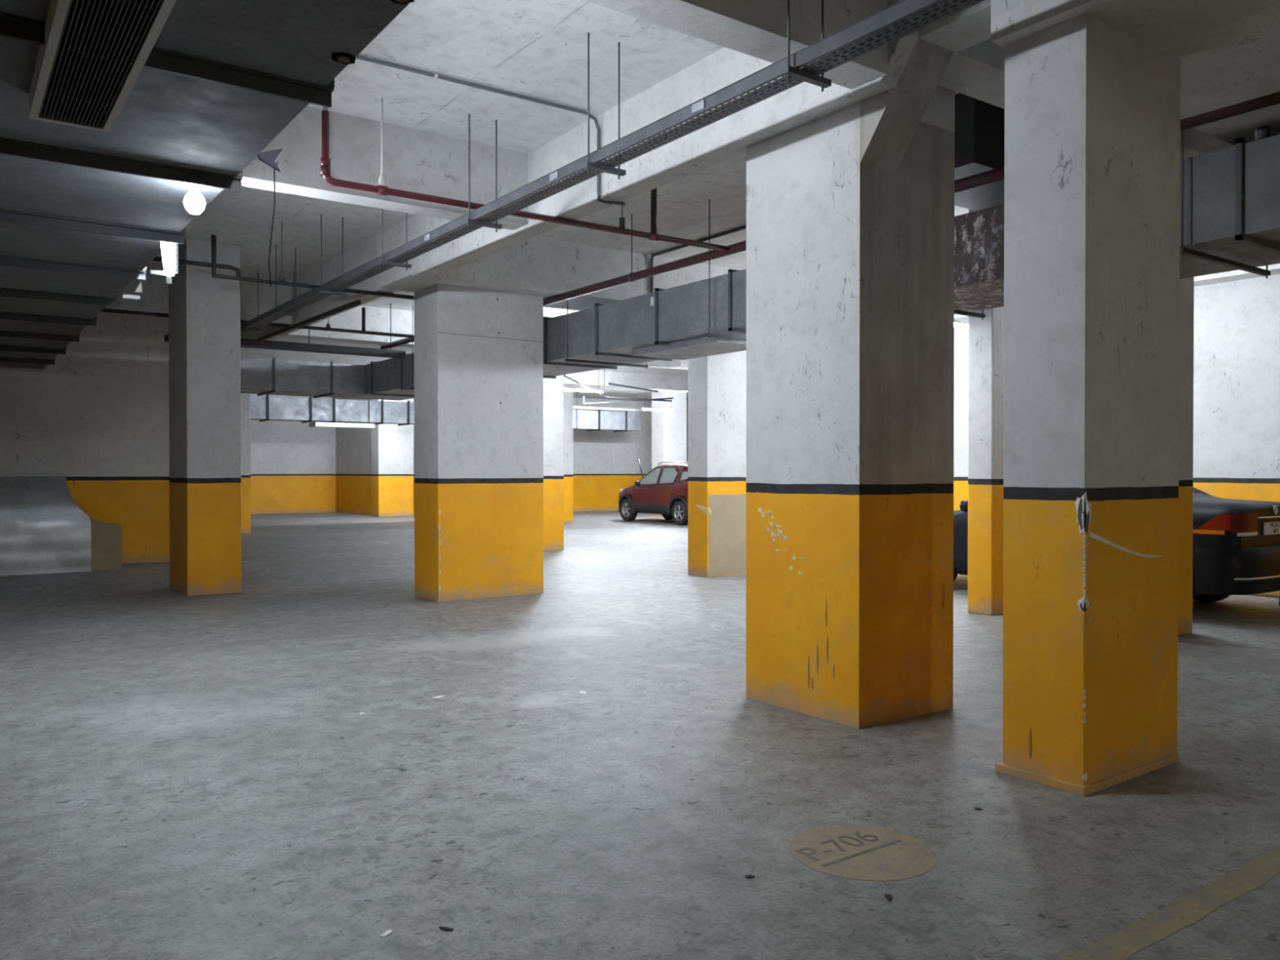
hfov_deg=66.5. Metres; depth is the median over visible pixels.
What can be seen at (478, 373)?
pillar
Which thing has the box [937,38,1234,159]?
ceiling beam
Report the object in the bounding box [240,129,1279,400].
air duct
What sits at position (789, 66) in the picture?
cable tray
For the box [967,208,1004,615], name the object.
pillar
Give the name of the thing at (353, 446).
wall
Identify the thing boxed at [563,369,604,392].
tube light
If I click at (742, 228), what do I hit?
conduit
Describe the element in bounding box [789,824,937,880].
floor marking
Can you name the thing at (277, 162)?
wire
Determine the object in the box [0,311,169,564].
wall
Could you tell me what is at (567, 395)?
pillar
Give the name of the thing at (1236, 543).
car
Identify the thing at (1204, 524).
tail lamp
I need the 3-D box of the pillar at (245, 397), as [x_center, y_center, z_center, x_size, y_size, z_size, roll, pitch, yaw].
[-9.616,-0.818,22.940,0.720,4.160,0.700,0,1,-36]
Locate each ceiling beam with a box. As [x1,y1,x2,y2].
[104,265,291,324]
[240,106,527,230]
[240,235,394,348]
[240,347,688,392]
[281,305,680,367]
[377,217,742,311]
[411,47,746,278]
[584,0,888,89]
[732,0,955,147]
[918,0,991,52]
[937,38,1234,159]
[954,263,1279,320]
[991,0,1279,146]
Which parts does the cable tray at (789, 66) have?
hanger rod, hanger rod, hanger rod, hanger rod, hanger rod, hanger rod, hanger rod, joint plate, hanger rod, hanger rod, joint plate, hanger rod, hanger rod, joint plate, hanger rod, hanger rod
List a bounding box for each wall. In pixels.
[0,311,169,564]
[250,393,335,514]
[335,397,371,515]
[413,397,688,515]
[953,274,1279,597]
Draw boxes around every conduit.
[355,54,625,205]
[650,225,746,293]
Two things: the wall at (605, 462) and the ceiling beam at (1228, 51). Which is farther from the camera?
the wall at (605, 462)
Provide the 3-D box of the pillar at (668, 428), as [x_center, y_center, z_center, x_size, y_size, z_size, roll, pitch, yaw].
[0.988,-0.902,33.129,0.970,4.160,0.700,0,1,-36]
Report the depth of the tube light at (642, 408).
29.13 m
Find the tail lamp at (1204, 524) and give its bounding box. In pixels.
[1192,512,1257,536]
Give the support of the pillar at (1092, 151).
on the floor
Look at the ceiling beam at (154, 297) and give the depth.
12.95 m
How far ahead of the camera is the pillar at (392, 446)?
31.81 m
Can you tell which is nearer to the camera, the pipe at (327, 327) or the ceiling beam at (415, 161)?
the ceiling beam at (415, 161)
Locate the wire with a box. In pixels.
[267,161,278,286]
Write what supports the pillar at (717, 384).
on the floor
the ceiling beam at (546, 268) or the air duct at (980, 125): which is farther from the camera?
the ceiling beam at (546, 268)
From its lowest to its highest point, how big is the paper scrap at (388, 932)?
0.006 m
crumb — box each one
[439,926,453,931]
[745,874,755,878]
[884,893,892,901]
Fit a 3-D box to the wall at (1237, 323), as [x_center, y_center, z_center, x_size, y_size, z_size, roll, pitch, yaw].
[8.551,-0.711,9.820,0.350,4.160,18.000,0,1,-36]
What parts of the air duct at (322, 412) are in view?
hanger rod, hanger rod, support rail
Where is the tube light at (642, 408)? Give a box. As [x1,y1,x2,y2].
[641,407,674,411]
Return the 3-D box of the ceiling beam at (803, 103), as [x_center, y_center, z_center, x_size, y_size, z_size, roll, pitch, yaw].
[1.369,-2.442,5.903,0.970,0.634,1.350,0,1,-36]
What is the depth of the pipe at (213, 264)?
10.33 m
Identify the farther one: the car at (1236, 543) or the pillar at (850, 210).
the car at (1236, 543)
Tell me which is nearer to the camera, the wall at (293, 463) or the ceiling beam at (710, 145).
the ceiling beam at (710, 145)
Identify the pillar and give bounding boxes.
[168,238,241,596]
[240,393,250,533]
[370,398,413,516]
[413,283,543,601]
[543,374,564,551]
[563,384,573,523]
[651,391,686,515]
[688,350,746,577]
[746,37,954,728]
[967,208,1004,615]
[995,13,1180,796]
[1177,276,1194,635]
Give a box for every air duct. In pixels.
[0,0,413,368]
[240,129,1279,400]
[250,391,641,431]
[954,93,1004,210]
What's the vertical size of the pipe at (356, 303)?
0.798 m
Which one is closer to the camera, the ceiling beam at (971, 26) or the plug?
the ceiling beam at (971, 26)
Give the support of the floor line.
on the floor
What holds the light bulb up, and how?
hanging from the air duct at (111, 110)
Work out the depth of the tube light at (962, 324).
12.75 m
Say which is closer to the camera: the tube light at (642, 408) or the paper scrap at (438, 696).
the paper scrap at (438, 696)
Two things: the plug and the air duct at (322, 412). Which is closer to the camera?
the plug
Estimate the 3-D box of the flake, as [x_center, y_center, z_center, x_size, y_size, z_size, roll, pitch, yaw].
[-0.377,1.395,6.408,0.051,0.004,0.090,0,0,-10]
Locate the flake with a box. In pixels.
[577,690,586,694]
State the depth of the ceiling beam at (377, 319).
16.02 m
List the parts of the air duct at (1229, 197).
hanger rod, hanger rod, hanger rod, hanger rod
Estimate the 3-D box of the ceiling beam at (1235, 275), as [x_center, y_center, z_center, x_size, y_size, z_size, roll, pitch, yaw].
[8.267,-2.569,9.600,0.350,0.440,18.000,0,1,-36]
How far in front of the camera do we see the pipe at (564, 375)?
23.95 m
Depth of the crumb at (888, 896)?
3.32 m
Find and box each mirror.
[634,480,639,486]
[959,499,968,511]
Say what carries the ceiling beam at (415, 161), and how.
attached to the ceiling
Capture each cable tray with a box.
[164,303,405,358]
[240,0,984,336]
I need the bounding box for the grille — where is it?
[28,0,176,133]
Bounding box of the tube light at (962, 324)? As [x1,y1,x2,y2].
[954,320,968,328]
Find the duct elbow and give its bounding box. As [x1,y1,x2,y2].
[0,476,121,575]
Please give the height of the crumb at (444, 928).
0.006 m
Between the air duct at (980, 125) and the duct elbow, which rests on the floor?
the duct elbow
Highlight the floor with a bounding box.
[0,510,1279,959]
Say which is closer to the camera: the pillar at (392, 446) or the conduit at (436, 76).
the conduit at (436, 76)
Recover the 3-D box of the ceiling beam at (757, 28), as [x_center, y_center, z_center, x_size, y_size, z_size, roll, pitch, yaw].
[-1.639,-2.431,3.192,7.080,0.610,0.250,0,1,-36]
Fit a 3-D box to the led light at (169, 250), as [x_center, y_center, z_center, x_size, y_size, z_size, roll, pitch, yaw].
[-3.116,-1.442,6.392,0.160,0.310,0.060,0,1,-36]
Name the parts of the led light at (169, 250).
lit panel, plate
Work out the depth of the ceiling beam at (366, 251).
12.39 m
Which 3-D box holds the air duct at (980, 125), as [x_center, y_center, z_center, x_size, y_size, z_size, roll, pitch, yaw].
[3.101,-2.493,7.865,2.370,0.557,0.800,0,1,-36]
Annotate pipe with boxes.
[101,307,413,337]
[152,234,413,299]
[257,268,361,342]
[320,97,728,251]
[380,91,1279,349]
[563,368,673,404]
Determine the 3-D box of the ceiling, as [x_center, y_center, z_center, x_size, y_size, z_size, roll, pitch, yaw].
[1.242,-2.990,18.834,30.600,0.250,41.800,0,1,-36]
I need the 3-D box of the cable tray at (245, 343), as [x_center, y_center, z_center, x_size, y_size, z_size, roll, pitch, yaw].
[-5.266,-2.401,14.786,3.500,0.860,0.250,0,1,-36]
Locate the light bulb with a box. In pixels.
[183,183,205,214]
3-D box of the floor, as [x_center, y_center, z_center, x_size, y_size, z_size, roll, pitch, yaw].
[1.242,1.395,18.870,30.600,0.200,41.800,0,1,-36]
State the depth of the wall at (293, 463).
34.29 m
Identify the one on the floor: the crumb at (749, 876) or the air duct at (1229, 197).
the crumb at (749, 876)
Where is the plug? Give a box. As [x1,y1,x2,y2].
[1254,125,1270,140]
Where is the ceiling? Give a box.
[147,0,968,404]
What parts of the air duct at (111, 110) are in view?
duct bracket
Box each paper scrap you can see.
[379,929,391,937]
[432,695,444,698]
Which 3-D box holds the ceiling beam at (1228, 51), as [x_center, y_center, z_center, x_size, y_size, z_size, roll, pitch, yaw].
[4.035,-2.427,5.748,5.120,0.660,0.970,0,1,-36]
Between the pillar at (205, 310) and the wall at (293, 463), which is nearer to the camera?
the pillar at (205, 310)
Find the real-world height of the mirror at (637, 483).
0.166 m
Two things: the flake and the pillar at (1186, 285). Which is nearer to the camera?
the flake
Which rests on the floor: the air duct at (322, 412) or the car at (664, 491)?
the car at (664, 491)
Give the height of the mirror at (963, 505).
0.146 m
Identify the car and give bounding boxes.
[617,458,688,524]
[953,487,1279,602]
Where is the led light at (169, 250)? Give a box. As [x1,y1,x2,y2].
[150,241,177,284]
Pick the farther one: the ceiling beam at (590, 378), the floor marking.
the ceiling beam at (590, 378)
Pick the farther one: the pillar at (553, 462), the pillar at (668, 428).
the pillar at (668, 428)
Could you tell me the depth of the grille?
3.45 m
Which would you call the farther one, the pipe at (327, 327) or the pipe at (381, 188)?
the pipe at (327, 327)
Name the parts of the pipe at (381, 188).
hanger rod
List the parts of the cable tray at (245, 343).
hanger rod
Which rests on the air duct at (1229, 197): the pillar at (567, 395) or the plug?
the plug
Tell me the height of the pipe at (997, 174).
0.714 m
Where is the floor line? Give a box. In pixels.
[1059,845,1279,959]

